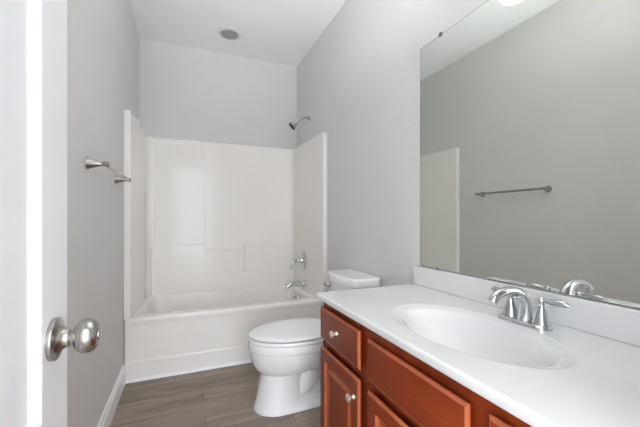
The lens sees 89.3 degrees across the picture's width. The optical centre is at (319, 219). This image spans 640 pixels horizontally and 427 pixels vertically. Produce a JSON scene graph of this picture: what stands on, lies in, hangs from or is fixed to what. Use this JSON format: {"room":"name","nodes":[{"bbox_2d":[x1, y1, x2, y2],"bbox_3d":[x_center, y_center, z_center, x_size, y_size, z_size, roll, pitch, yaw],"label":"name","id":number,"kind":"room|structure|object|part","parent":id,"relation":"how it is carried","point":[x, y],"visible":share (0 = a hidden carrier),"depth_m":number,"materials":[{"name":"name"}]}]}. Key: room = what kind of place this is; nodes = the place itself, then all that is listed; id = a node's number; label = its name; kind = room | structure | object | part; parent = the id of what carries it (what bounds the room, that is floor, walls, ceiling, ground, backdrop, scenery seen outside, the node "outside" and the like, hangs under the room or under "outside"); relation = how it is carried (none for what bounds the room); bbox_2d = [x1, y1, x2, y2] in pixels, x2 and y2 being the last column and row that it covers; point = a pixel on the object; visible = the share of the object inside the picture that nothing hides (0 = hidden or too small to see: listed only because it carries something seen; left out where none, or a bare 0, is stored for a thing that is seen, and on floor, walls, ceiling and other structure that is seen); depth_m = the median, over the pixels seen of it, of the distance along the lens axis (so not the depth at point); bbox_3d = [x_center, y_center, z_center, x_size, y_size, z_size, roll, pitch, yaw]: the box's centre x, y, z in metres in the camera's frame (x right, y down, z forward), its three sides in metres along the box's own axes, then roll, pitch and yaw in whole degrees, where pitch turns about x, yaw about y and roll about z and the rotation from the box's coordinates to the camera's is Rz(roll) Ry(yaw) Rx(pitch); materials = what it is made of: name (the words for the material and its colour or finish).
{"room":"bathroom","nodes":[
{"label":"bathroom","id":0,"kind":"room"},
{"bbox_2d":[67,0,138,426],"bbox_3d":[-1.020,-0.275,1.321,0.100,2.749,3.453,0,0,-23],"label":"wall","id":1,"kind":"structure","parent":0,"point":[103,36],"depth_m":1.54,"materials":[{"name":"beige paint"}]},
{"bbox_2d":[85,157,130,183],"bbox_3d":[-1.062,-0.237,1.660,0.082,0.053,0.653,0,0,-23],"label":"towel bar","id":2,"kind":"object","parent":1,"relation":"attached to","point":[90,163],"visible":1,"depth_m":1.39,"materials":[{"name":"silver metal"}]},
{"bbox_3d":[-0.947,-0.237,1.383,0.082,0.053,0.053,0,0,-23],"label":"post","id":3,"kind":"part","parent":2,"relation":"part of","materials":[{"name":"silver metal"}]},
{"bbox_3d":[-1.177,-0.237,1.937,0.082,0.053,0.053,0,0,-23],"label":"post","id":4,"kind":"part","parent":2,"relation":"part of","materials":[{"name":"silver metal"}]},
{"bbox_2d":[97,364,125,426],"bbox_3d":[-0.835,1.036,1.025,0.014,0.127,2.494,0,0,-23],"label":"baseboard","id":5,"kind":"structure","parent":1,"relation":"attached to","point":[106,418],"depth_m":1.82,"materials":[{"name":"white paint"}]},
{"bbox_2d":[110,362,320,426],"bbox_3d":[-0.300,1.130,1.675,1.700,0.060,3.553,0,0,-23],"label":"floor","id":6,"kind":"structure","parent":0,"point":[224,396],"depth_m":1.93,"materials":[{"name":"grey plastic"}]},
{"bbox_2d":[124,110,326,379],"bbox_3d":[-0.786,0.178,2.844,1.496,1.843,0.816,0,0,-23],"label":"bathtub","id":7,"kind":"object","parent":6,"relation":"on","point":[214,233],"visible":0.83,"depth_m":2.97,"materials":[{"name":"white plastic"}]},
{"bbox_3d":[-1.297,-0.203,3.008,0.433,1.005,0.018,0,0,-23],"label":"raised panel","id":8,"kind":"part","parent":7,"relation":"part of","materials":[{"name":"white plastic"}]},
{"bbox_2d":[125,359,251,383],"bbox_3d":[-0.626,1.091,2.458,1.472,0.018,0.017,0,0,-23],"label":"trim","id":9,"kind":"structure","parent":7,"relation":"attached to","point":[243,361],"depth_m":2.32,"materials":[{"name":"white paint"}]},
{"bbox_2d":[124,285,323,379],"bbox_3d":[-0.786,0.887,2.844,1.496,0.425,0.815,0,0,-23],"label":"tub basin","id":10,"kind":"object","parent":7,"relation":"in","point":[176,330],"depth_m":2.43,"materials":[{"name":"white plastic"}]},
{"bbox_2d":[286,280,304,287],"bbox_3d":[-0.241,0.615,3.092,0.182,0.080,0.068,0,0,-23],"label":"tub spout","id":11,"kind":"object","parent":7,"relation":"attached to","point":[293,283],"visible":1,"depth_m":3.08,"materials":[{"name":"silver metal"}]},
{"bbox_2d":[291,252,305,269],"bbox_3d":[-0.218,0.400,3.102,0.133,0.176,0.109,0,0,-23],"label":"valve","id":12,"kind":"object","parent":7,"relation":"attached to","point":[302,260],"visible":1,"depth_m":3.09,"materials":[{"name":"silver metal"}]},
{"bbox_2d":[248,269,380,416],"bbox_3d":[-0.055,0.727,2.004,0.770,0.746,0.408,0,0,-23],"label":"toilet","id":13,"kind":"object","parent":6,"relation":"on","point":[286,354],"visible":0.68,"depth_m":1.84,"materials":[{"name":"white ceramic"}]},
{"bbox_3d":[-0.169,0.663,1.957,0.520,0.025,0.372,0,0,-23],"label":"lid","id":14,"kind":"part","parent":13,"relation":"part of","materials":[{"name":"white plastic"}]},
{"bbox_3d":[-0.163,0.690,1.960,0.537,0.022,0.374,0,0,-23],"label":"seat","id":15,"kind":"part","parent":13,"relation":"part of","materials":[{"name":"white plastic"}]},
{"bbox_3d":[-0.114,0.901,1.980,0.642,0.398,0.374,0,0,-23],"label":"bowl","id":16,"kind":"part","parent":13,"relation":"part of","materials":[{"name":"white ceramic"}]},
{"bbox_3d":[0.051,0.445,2.224,0.054,0.030,0.054,0,0,-23],"label":"flush lever","id":17,"kind":"part","parent":13,"relation":"part of","materials":[{"name":"silver metal"}]},
{"bbox_3d":[0.204,0.563,2.112,0.200,0.303,0.388,0,0,-23],"label":"tank","id":18,"kind":"part","parent":13,"relation":"part of","materials":[{"name":"white ceramic"}]},
{"bbox_3d":[0.198,0.382,2.110,0.222,0.056,0.408,0,0,-23],"label":"tank lid","id":19,"kind":"part","parent":13,"relation":"part of","materials":[{"name":"white ceramic"}]},
{"bbox_2d":[321,303,531,426],"bbox_3d":[0.481,0.730,0.986,0.580,0.740,1.272,0,0,-23],"label":"vanity cabinet","id":20,"kind":"object","parent":6,"relation":"on","point":[367,380],"visible":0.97,"depth_m":1.01,"materials":[{"name":"brown wood"}]},
{"bbox_3d":[0.054,0.460,1.298,0.031,0.031,0.031,0,0,-23],"label":"knob","id":21,"kind":"part","parent":20,"relation":"part of","materials":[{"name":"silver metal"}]},
{"bbox_3d":[0.077,0.463,1.309,0.020,0.139,0.355,0,0,-23],"label":"drawer","id":22,"kind":"part","parent":20,"relation":"part of","materials":[{"name":"brown wood"}]},
{"bbox_3d":[0.077,0.772,1.309,0.020,0.406,0.355,0,0,-23],"label":"door","id":23,"kind":"part","parent":20,"relation":"part of","materials":[{"name":"brown wood"}]},
{"bbox_3d":[0.108,0.642,1.167,0.031,0.031,0.031,0,0,-23],"label":"knob","id":24,"kind":"part","parent":20,"relation":"part of","materials":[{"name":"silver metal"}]},
{"bbox_3d":[0.247,0.775,0.899,0.020,0.400,0.421,0,0,-23],"label":"door","id":25,"kind":"part","parent":20,"relation":"part of","materials":[{"name":"brown wood"}]},
{"bbox_2d":[316,265,639,426],"bbox_3d":[0.491,0.352,0.988,0.560,0.226,1.307,0,0,-23],"label":"countertop","id":26,"kind":"structure","parent":20,"relation":"on","point":[585,371],"depth_m":0.90,"materials":[{"name":"white stone"}]},
{"bbox_2d":[387,302,588,372],"bbox_3d":[0.451,0.400,1.002,0.383,0.132,0.630,0,0,-23],"label":"basin","id":27,"kind":"object","parent":26,"relation":"in","point":[485,342],"depth_m":1.02,"materials":[{"name":"white ceramic"}]},
{"bbox_2d":[488,286,570,330],"bbox_3d":[0.641,0.272,1.054,0.214,0.123,0.210,0,0,14],"label":"faucet","id":28,"kind":"object","parent":26,"relation":"on","point":[521,313],"visible":1,"depth_m":1.01,"materials":[{"name":"silver metal"}]},
{"bbox_3d":[0.633,0.250,1.125,0.025,0.026,0.092,0,0,-17],"label":"lever","id":29,"kind":"part","parent":28,"relation":"part of","materials":[{"name":"silver metal"}]},
{"bbox_3d":[0.643,0.290,1.093,0.050,0.066,0.050,0,0,-23],"label":"handle","id":30,"kind":"part","parent":28,"relation":"part of","materials":[{"name":"silver metal"}]},
{"bbox_3d":[0.601,0.268,1.020,0.174,0.117,0.045,0,0,-23],"label":"spout","id":31,"kind":"part","parent":28,"relation":"part of","materials":[{"name":"silver metal"}]},
{"bbox_3d":[0.657,0.327,1.043,0.064,0.013,0.166,0,0,-23],"label":"plate","id":32,"kind":"part","parent":28,"relation":"part of","materials":[{"name":"silver metal"}]},
{"bbox_3d":[0.682,0.290,0.998,0.050,0.066,0.050,0,0,-23],"label":"handle","id":33,"kind":"part","parent":28,"relation":"part of","materials":[{"name":"silver metal"}]},
{"bbox_3d":[0.698,0.250,0.969,0.025,0.026,0.092,0,0,-28],"label":"lever","id":34,"kind":"part","parent":28,"relation":"part of","materials":[{"name":"silver metal"}]},
{"bbox_3d":[0.418,0.463,0.488,0.020,0.139,0.372,0,0,-23],"label":"drawer","id":35,"kind":"part","parent":20,"relation":"part of","materials":[{"name":"brown wood"}]},
{"bbox_2d":[139,37,296,148],"bbox_3d":[-0.963,-0.275,3.269,1.700,2.749,0.100,0,0,-23],"label":"wall","id":36,"kind":"structure","parent":0,"point":[186,93],"depth_m":3.18,"materials":[{"name":"beige paint"}]},
{"bbox_2d":[130,0,345,66],"bbox_3d":[-0.300,-1.689,1.675,1.700,0.080,3.553,0,0,-23],"label":"ceiling","id":37,"kind":"structure","parent":0,"point":[283,32],"depth_m":2.74,"materials":[{"name":"white paint"}]},
{"bbox_2d":[217,27,240,39],"bbox_3d":[-0.803,-1.642,2.874,0.204,0.014,0.204,0,0,-23],"label":"recessed light","id":38,"kind":"object","parent":37,"relation":"in","point":[228,33],"visible":1,"depth_m":2.85,"materials":[{"name":"white plastic"}]},
{"bbox_2d":[297,0,639,309],"bbox_3d":[0.458,-0.275,1.935,0.100,2.749,3.453,0,0,-23],"label":"wall","id":39,"kind":"structure","parent":0,"point":[358,84],"depth_m":2.09,"materials":[{"name":"beige paint"}]},
{"bbox_2d":[289,115,310,129],"bbox_3d":[-0.199,-0.938,3.124,0.209,0.160,0.078,0,0,-18],"label":"shower head","id":40,"kind":"object","parent":39,"relation":"attached to","point":[293,125],"visible":1,"depth_m":3.09},
{"bbox_2d":[413,265,639,346],"bbox_3d":[0.742,0.287,1.089,0.019,0.095,1.302,0,0,-23],"label":"backsplash","id":41,"kind":"structure","parent":39,"relation":"attached to","point":[618,323],"depth_m":1.01,"materials":[{"name":"white stone"}]},
{"bbox_2d":[420,0,639,308],"bbox_3d":[0.745,-0.320,1.097,0.010,1.118,1.213,0,0,-23],"label":"wall mirror","id":42,"kind":"object","parent":39,"relation":"attached to","point":[530,109],"visible":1,"depth_m":1.11,"materials":[{"name":"clear glass"}]},
{"bbox_3d":[0.359,-0.275,0.087,1.500,2.749,0.115,0,0,-23],"label":"wall","id":43,"kind":"structure","parent":0,"visible":0},
{"bbox_2d":[0,0,100,426],"bbox_3d":[-0.344,0.078,0.257,0.171,2.019,0.714,0,0,-23],"label":"door","id":44,"kind":"structure","parent":43,"relation":"in","point":[35,337],"depth_m":0.48,"materials":[{"name":"white paint"}]},
{"bbox_3d":[-0.406,0.195,0.540,0.064,0.057,0.057,0,0,-23],"label":"knob","id":45,"kind":"part","parent":44,"relation":"part of","materials":[{"name":"silver metal"}]}
]}

